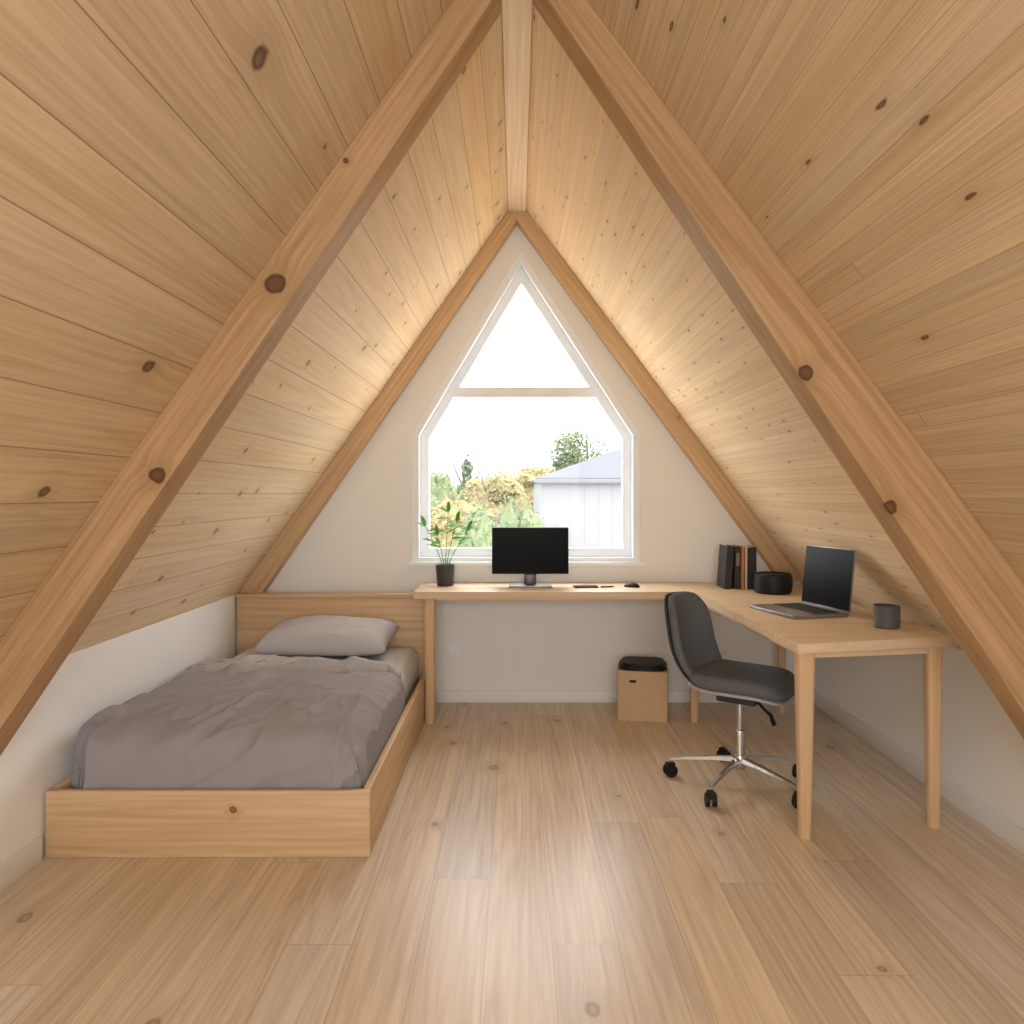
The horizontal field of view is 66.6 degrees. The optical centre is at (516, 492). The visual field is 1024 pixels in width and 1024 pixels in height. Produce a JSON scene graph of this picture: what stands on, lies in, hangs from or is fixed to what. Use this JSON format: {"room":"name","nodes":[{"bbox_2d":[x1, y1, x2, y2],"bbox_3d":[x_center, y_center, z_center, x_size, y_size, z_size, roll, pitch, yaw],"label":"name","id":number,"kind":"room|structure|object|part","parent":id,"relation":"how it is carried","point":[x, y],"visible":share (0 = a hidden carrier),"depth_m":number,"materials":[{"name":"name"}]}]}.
{"room":"home office","nodes":[
{"label":"home office","id":0,"kind":"room"},
{"bbox_2d":[0,594,236,863],"bbox_3d":[-1.730,0.948,1.605,0.100,0.684,6.410,0,0,0],"label":"wall","id":1,"kind":"structure","parent":0,"point":[90,681],"depth_m":3.01,"materials":[{"name":"white paint"}]},
{"bbox_2d":[0,836,41,891],"bbox_3d":[-1.673,1.248,0.570,0.014,0.085,4.340,0,0,0],"label":"baseboard","id":2,"kind":"structure","parent":1,"relation":"attached to","point":[22,861],"depth_m":2.62,"materials":[{"name":"paint"}]},
{"bbox_2d":[430,462,557,487],"bbox_3d":[0.000,-0.095,100.000,90.000,7.969,30.000,0,0,0],"label":"sky","id":3,"kind":"structure","parent":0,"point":[446,468],"depth_m":94.01,"materials":[{"name":"white"}]},
{"bbox_2d":[0,0,1023,653],"bbox_3d":[0.071,-0.616,1.685,3.859,2.745,6.570,0,0,0],"label":"ceiling","id":4,"kind":"structure","parent":0,"point":[156,156],"depth_m":2.06,"materials":[{"name":"brown wood"}]},
{"bbox_2d":[0,0,500,755],"bbox_3d":[-0.866,-0.413,2.435,1.628,2.583,0.130,0,0,0],"label":"beam","id":5,"kind":"structure","parent":4,"relation":"attached to","point":[38,642],"depth_m":2.37,"materials":[{"name":"brown wood"}]},
{"bbox_2d":[502,0,531,211],"bbox_3d":[0.000,-1.792,1.605,0.104,0.195,6.410,0,0,0],"label":"ridge beam","id":6,"kind":"structure","parent":4,"relation":"attached to","point":[516,14],"depth_m":3.28,"materials":[{"name":"beige wood"}]},
{"bbox_2d":[533,0,1023,738],"bbox_3d":[0.936,-0.313,2.435,1.768,2.792,0.130,0,0,0],"label":"beam","id":7,"kind":"structure","parent":4,"relation":"attached to","point":[979,595],"depth_m":2.37,"materials":[{"name":"brown wood"}]},
{"bbox_2d":[0,702,1023,1023],"bbox_3d":[0.070,1.350,1.685,3.700,0.120,6.570,0,0,0],"label":"floor","id":8,"kind":"structure","parent":0,"point":[528,863],"depth_m":2.41,"materials":[{"name":"brown wood"}]},
{"bbox_2d":[46,593,424,856],"bbox_3d":[-1.081,0.945,3.728,1.182,0.690,1.943,0,0,0],"label":"frame","id":9,"kind":"object","parent":8,"relation":"on","point":[79,822],"visible":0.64,"depth_m":2.76,"materials":[{"name":"brown wood"}]},
{"bbox_3d":[-1.654,1.172,3.713,0.028,0.236,1.854,0,0,0],"label":"rail","id":10,"kind":"part","parent":9,"relation":"part of","materials":[{"name":"brown wood"}]},
{"bbox_3d":[-1.094,1.172,2.771,1.148,0.236,0.028,0,0,0],"label":"footboard","id":11,"kind":"part","parent":9,"relation":"part of","materials":[{"name":"brown wood"}]},
{"bbox_2d":[234,647,417,708],"bbox_3d":[-1.090,1.046,3.770,1.020,0.285,1.720,0,0,0],"label":"mattress","id":12,"kind":"object","parent":9,"relation":"on","point":[405,658],"visible":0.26,"depth_m":4.31,"materials":[{"name":"grey fabric"}]},
{"bbox_2d":[72,653,403,788],"bbox_3d":[-1.091,0.946,3.429,1.102,0.312,1.282,0,0,0],"label":"duvet","id":13,"kind":"object","parent":12,"relation":"on","point":[283,720],"visible":0.94,"depth_m":2.87,"materials":[{"name":"grey fabric"}]},
{"bbox_2d":[253,615,399,655],"bbox_3d":[-1.055,0.796,4.390,0.720,0.184,0.416,0,0,2],"label":"pillow","id":14,"kind":"object","parent":12,"relation":"on","point":[317,635],"visible":0.98,"depth_m":4.21,"materials":[{"name":"grey fabric"}]},
{"bbox_3d":[-1.084,0.958,4.656,1.168,0.665,0.028,0,0,0],"label":"headboard","id":15,"kind":"part","parent":9,"relation":"part of","materials":[{"name":"brown wood"}]},
{"bbox_3d":[-0.534,1.169,3.713,0.028,0.242,1.854,0,0,0],"label":"rail","id":16,"kind":"part","parent":9,"relation":"part of","materials":[{"name":"brown wood"}]},
{"bbox_2d":[617,656,667,722],"bbox_3d":[0.730,1.131,4.529,0.284,0.318,0.262,0,0,10],"label":"storage box","id":17,"kind":"object","parent":8,"relation":"on","point":[642,682],"visible":1,"depth_m":4.41,"materials":[{"name":"brown plastic"}]},
{"bbox_3d":[0.730,0.990,4.530,0.272,0.035,0.250,0,0,10],"label":"lid","id":18,"kind":"part","parent":17,"relation":"part of","materials":[{"name":"black plastic"}]},
{"bbox_2d":[413,582,951,839],"bbox_3d":[0.544,0.919,3.813,2.241,0.742,1.964,0,0,0],"label":"desk","id":19,"kind":"object","parent":8,"relation":"on","point":[856,634],"visible":0.7,"depth_m":3.18,"materials":[{"name":"brown wood"}]},
{"bbox_3d":[-0.490,0.939,4.385,0.060,0.702,0.060,0,0,0],"label":"leg","id":20,"kind":"part","parent":19,"relation":"part of","materials":[{"name":"brown wood"}]},
{"bbox_2d":[417,501,476,585],"bbox_3d":[-0.418,0.297,4.616,0.373,0.501,0.155,0,0,0],"label":"potted plant","id":21,"kind":"object","parent":19,"relation":"on","point":[444,572],"visible":1,"depth_m":4.60,"materials":[{"name":"green plant"}]},
{"bbox_3d":[-0.425,0.486,4.620,0.114,0.122,0.114,0,0,0],"label":"pot","id":22,"kind":"part","parent":21,"relation":"part of","materials":[{"name":"ceramic"}]},
{"bbox_2d":[492,527,568,587],"bbox_3d":[0.078,0.374,4.580,0.452,0.345,0.140,0,0,0],"label":"monitor","id":23,"kind":"object","parent":19,"relation":"on","point":[528,551],"visible":1,"depth_m":4.59,"materials":[{"name":"black plastic"}]},
{"bbox_2d":[573,585,598,587],"bbox_3d":[0.400,0.543,4.530,0.140,0.009,0.068,0,0,-7],"label":"smartphone","id":24,"kind":"object","parent":19,"relation":"on","point":[575,586],"visible":1,"depth_m":4.50,"materials":[{"name":"black plastic"}]},
{"bbox_2d":[624,582,639,587],"bbox_3d":[0.670,0.533,4.550,0.100,0.027,0.060,0,0,38],"label":"computer mouse","id":25,"kind":"object","parent":19,"relation":"on","point":[628,584],"visible":1,"depth_m":4.53,"materials":[{"name":"black plastic"}]},
{"bbox_3d":[1.000,0.939,4.400,0.050,0.702,0.050,0,0,0],"label":"leg","id":26,"kind":"part","parent":19,"relation":"part of","materials":[{"name":"brown wood"}]},
{"bbox_2d":[717,544,733,588],"bbox_3d":[1.208,0.426,4.525,0.057,0.247,0.170,0,0,0],"label":"book","id":27,"kind":"object","parent":19,"relation":"on","point":[726,552],"visible":1,"depth_m":4.45,"materials":[{"name":"black paper"}]},
{"bbox_2d":[727,544,740,588],"bbox_3d":[1.256,0.426,4.525,0.034,0.243,0.171,2,0,0],"label":"book","id":28,"kind":"object","parent":19,"relation":"on","point":[736,573],"visible":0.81,"depth_m":4.44,"materials":[{"name":"black paper"}]},
{"bbox_2d":[737,545,743,588],"bbox_3d":[1.285,0.427,4.525,0.016,0.240,0.170,1,0,0],"label":"book","id":29,"kind":"object","parent":19,"relation":"on","point":[742,548],"visible":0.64,"depth_m":4.44,"materials":[{"name":"orange paper"}]},
{"bbox_2d":[737,544,746,588],"bbox_3d":[1.305,0.425,4.525,0.012,0.243,0.170,0,0,0],"label":"book","id":30,"kind":"object","parent":19,"relation":"on","point":[745,547],"visible":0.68,"depth_m":4.44,"materials":[{"name":"beige paper"}]},
{"bbox_2d":[747,545,756,588],"bbox_3d":[1.339,0.428,4.525,0.048,0.238,0.170,0,0,0],"label":"book","id":31,"kind":"object","parent":19,"relation":"on","point":[751,551],"visible":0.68,"depth_m":4.44,"materials":[{"name":"black paper"}]},
{"bbox_2d":[753,571,792,594],"bbox_3d":[1.405,0.493,4.280,0.206,0.108,0.206,0,0,0],"label":"speaker","id":32,"kind":"object","parent":19,"relation":"on","point":[765,582],"visible":1,"depth_m":4.20},
{"bbox_3d":[1.560,0.939,4.600,0.050,0.702,0.050,0,0,0],"label":"leg","id":33,"kind":"part","parent":19,"relation":"part of","materials":[{"name":"brown wood"}]},
{"bbox_2d":[749,545,855,618],"bbox_3d":[1.304,0.400,3.590,0.321,0.294,0.360,0,0,-14],"label":"laptop","id":34,"kind":"object","parent":19,"relation":"on","point":[828,579],"visible":1,"depth_m":3.59,"materials":[{"name":"metal"}]},
{"bbox_3d":[1.443,0.392,3.624,0.007,0.280,0.360,6,-1,-14],"label":"lid","id":35,"kind":"part","parent":34,"relation":"part of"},
{"bbox_3d":[1.078,0.939,2.925,0.066,0.702,0.066,0,0,0],"label":"leg","id":36,"kind":"part","parent":19,"relation":"part of","materials":[{"name":"brown wood"}]},
{"bbox_2d":[873,603,900,628],"bbox_3d":[1.508,0.502,3.180,0.103,0.090,0.103,0,0,0],"label":"cup","id":37,"kind":"object","parent":19,"relation":"on","point":[886,616],"visible":1,"depth_m":3.14,"materials":[{"name":"grey ceramic"}]},
{"bbox_3d":[1.610,0.939,3.020,0.058,0.702,0.058,0,0,0],"label":"leg","id":38,"kind":"part","parent":19,"relation":"part of","materials":[{"name":"brown wood"}]},
{"bbox_2d":[663,591,796,808],"bbox_3d":[0.962,0.876,3.433,0.652,0.827,0.621,0,0,36],"label":"office chair","id":39,"kind":"object","parent":8,"relation":"on","point":[695,651],"visible":0.91,"depth_m":3.44,"materials":[{"name":"grey fabric"}]},
{"bbox_3d":[0.805,0.662,3.581,0.189,0.400,0.404,0,0,36],"label":"backrest","id":40,"kind":"part","parent":39,"relation":"part of","materials":[{"name":"grey fabric"}]},
{"bbox_3d":[0.832,1.190,3.506,0.285,0.048,0.035,0,0,20],"label":"arm","id":41,"kind":"part","parent":39,"relation":"part of","materials":[{"name":"silver metal"}]},
{"bbox_3d":[0.888,1.190,3.320,0.036,0.048,0.286,0,0,36],"label":"arm","id":42,"kind":"part","parent":39,"relation":"part of","materials":[{"name":"silver metal"}]},
{"bbox_3d":[0.991,1.190,3.612,0.035,0.048,0.285,0,0,2],"label":"arm","id":43,"kind":"part","parent":39,"relation":"part of","materials":[{"name":"silver metal"}]},
{"bbox_3d":[1.001,0.828,3.438,0.424,0.096,0.428,0,0,36],"label":"seat","id":44,"kind":"part","parent":39,"relation":"part of","materials":[{"name":"grey fabric"}]},
{"bbox_3d":[1.049,0.930,3.328,0.026,0.063,0.250,0,0,-3],"label":"adjustment lever","id":45,"kind":"part","parent":39,"relation":"part of","materials":[{"name":"black plastic"}]},
{"bbox_3d":[1.076,1.190,3.315,0.035,0.048,0.285,0,0,-34],"label":"arm","id":46,"kind":"part","parent":39,"relation":"part of","materials":[{"name":"silver metal"}]},
{"bbox_3d":[1.141,1.190,3.495,0.285,0.048,0.035,0,0,-16],"label":"arm","id":47,"kind":"part","parent":39,"relation":"part of","materials":[{"name":"silver metal"}]},
{"bbox_2d":[266,226,802,701],"bbox_3d":[0.070,-0.245,4.890,3.700,3.070,0.160,0,0,0],"label":"wall","id":48,"kind":"structure","parent":0,"point":[360,541],"depth_m":4.81,"materials":[{"name":"white paint"}]},
{"bbox_2d":[239,212,516,592],"bbox_3d":[-0.840,-0.487,4.760,1.680,2.582,0.100,0,0,0],"label":"rafter beam","id":49,"kind":"structure","parent":48,"relation":"attached to","point":[266,572],"depth_m":4.71,"materials":[{"name":"brown wood"}]},
{"bbox_2d":[446,644,458,656],"bbox_3d":[-0.395,0.970,4.804,0.080,0.080,0.011,0,0,0],"label":"power outlet","id":50,"kind":"object","parent":48,"relation":"attached to","point":[452,650],"visible":1,"depth_m":4.80,"materials":[{"name":"white paint"}]},
{"bbox_2d":[407,251,644,565],"bbox_3d":[0.055,-0.523,4.862,1.450,1.942,0.205,0,0,0],"label":"window","id":51,"kind":"structure","parent":48,"relation":"in","point":[521,272],"depth_m":4.86,"materials":[{"name":"white paint"}]},
{"bbox_3d":[0.055,0.435,4.810,1.450,0.026,0.100,0,0,0],"label":"sill","id":52,"kind":"part","parent":51,"relation":"part of","materials":[{"name":"white paint"}]},
{"bbox_2d":[436,690,794,702],"bbox_3d":[0.652,1.252,4.803,2.304,0.075,0.014,0,0,0],"label":"baseboard","id":53,"kind":"structure","parent":48,"relation":"attached to","point":[442,696],"depth_m":4.80,"materials":[{"name":"paint"}]},
{"bbox_2d":[517,211,801,580],"bbox_3d":[0.860,-0.624,4.760,1.720,2.308,0.100,0,0,0],"label":"rafter beam","id":54,"kind":"structure","parent":48,"relation":"attached to","point":[739,511],"depth_m":4.71,"materials":[{"name":"brown wood"}]},
{"bbox_2d":[814,647,1023,828],"bbox_3d":[1.870,0.967,1.605,0.100,0.646,6.410,0,0,0],"label":"wall","id":55,"kind":"structure","parent":0,"point":[982,749],"depth_m":3.28,"materials":[{"name":"white paint"}]},
{"bbox_2d":[814,690,1023,853],"bbox_3d":[1.813,1.248,1.597,0.014,0.085,6.394,0,0,0],"label":"baseboard","id":56,"kind":"structure","parent":55,"relation":"attached to","point":[997,823],"depth_m":3.46,"materials":[{"name":"paint"}]},
{"label":"outside","id":57,"kind":"structure","parent":0,"visible":0},
{"bbox_3d":[0.000,4.040,69.500,120.000,0.300,121.000,0,0,0],"label":"ground","id":58,"kind":"structure","parent":57,"visible":0},
{"bbox_2d":[430,470,467,510],"bbox_3d":[-1.869,1.643,17.992,1.668,4.501,1.452,0,0,23],"label":"tree","id":59,"kind":"object","parent":58,"relation":"on","point":[439,485],"visible":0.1,"depth_m":17.80,"materials":[{"name":"green plant"}]},
{"bbox_2d":[430,492,483,546],"bbox_3d":[-1.071,1.931,12.989,1.476,3.926,1.196,0,0,0],"label":"tree","id":60,"kind":"object","parent":58,"relation":"on","point":[456,505],"visible":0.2,"depth_m":12.67,"materials":[{"name":"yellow plant"}]},
{"bbox_2d":[451,451,483,498],"bbox_3d":[-1.611,1.264,24.997,2.080,5.257,2.009,0,0,0],"label":"tree","id":61,"kind":"object","parent":58,"relation":"on","point":[467,469],"visible":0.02,"depth_m":24.95,"materials":[{"name":"green plant"}]},
{"bbox_2d":[454,501,501,546],"bbox_3d":[-0.474,2.004,10.604,0.946,3.780,0.793,0,0,0],"label":"tree","id":62,"kind":"object","parent":58,"relation":"on","point":[482,536],"visible":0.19,"depth_m":10.44,"materials":[{"name":"green plant"}]},
{"bbox_2d":[460,470,532,524],"bbox_3d":[-0.592,1.634,20.998,2.338,4.519,1.836,0,0,0],"label":"tree","id":63,"kind":"object","parent":58,"relation":"on","point":[493,490],"visible":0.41,"depth_m":20.57,"materials":[{"name":"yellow plant"}]},
{"bbox_2d":[492,495,542,526],"bbox_3d":[-0.050,1.950,12.209,1.165,3.888,0.906,0,0,0],"label":"tree","id":64,"kind":"object","parent":58,"relation":"on","point":[512,516],"visible":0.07,"depth_m":12.00,"materials":[{"name":"green plant"}]},
{"bbox_2d":[513,463,561,510],"bbox_3d":[0.935,1.383,29.981,3.513,5.020,2.826,0,0,0],"label":"tree","id":65,"kind":"object","parent":58,"relation":"on","point":[525,476],"visible":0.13,"depth_m":29.09,"materials":[{"name":"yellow plant"}]},
{"bbox_2d":[530,448,620,546],"bbox_3d":[3.450,1.430,16.970,6.300,4.920,6.220,0,0,0],"label":"outbuilding","id":66,"kind":"structure","parent":58,"relation":"on","point":[584,497],"depth_m":14.00,"materials":[{"name":"wood"}]},
{"bbox_2d":[549,426,612,471],"bbox_3d":[2.113,0.916,23.991,2.281,5.952,1.799,0,0,0],"label":"tree","id":67,"kind":"object","parent":58,"relation":"on","point":[575,455],"visible":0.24,"depth_m":23.80,"materials":[{"name":"green plant"}]}
]}

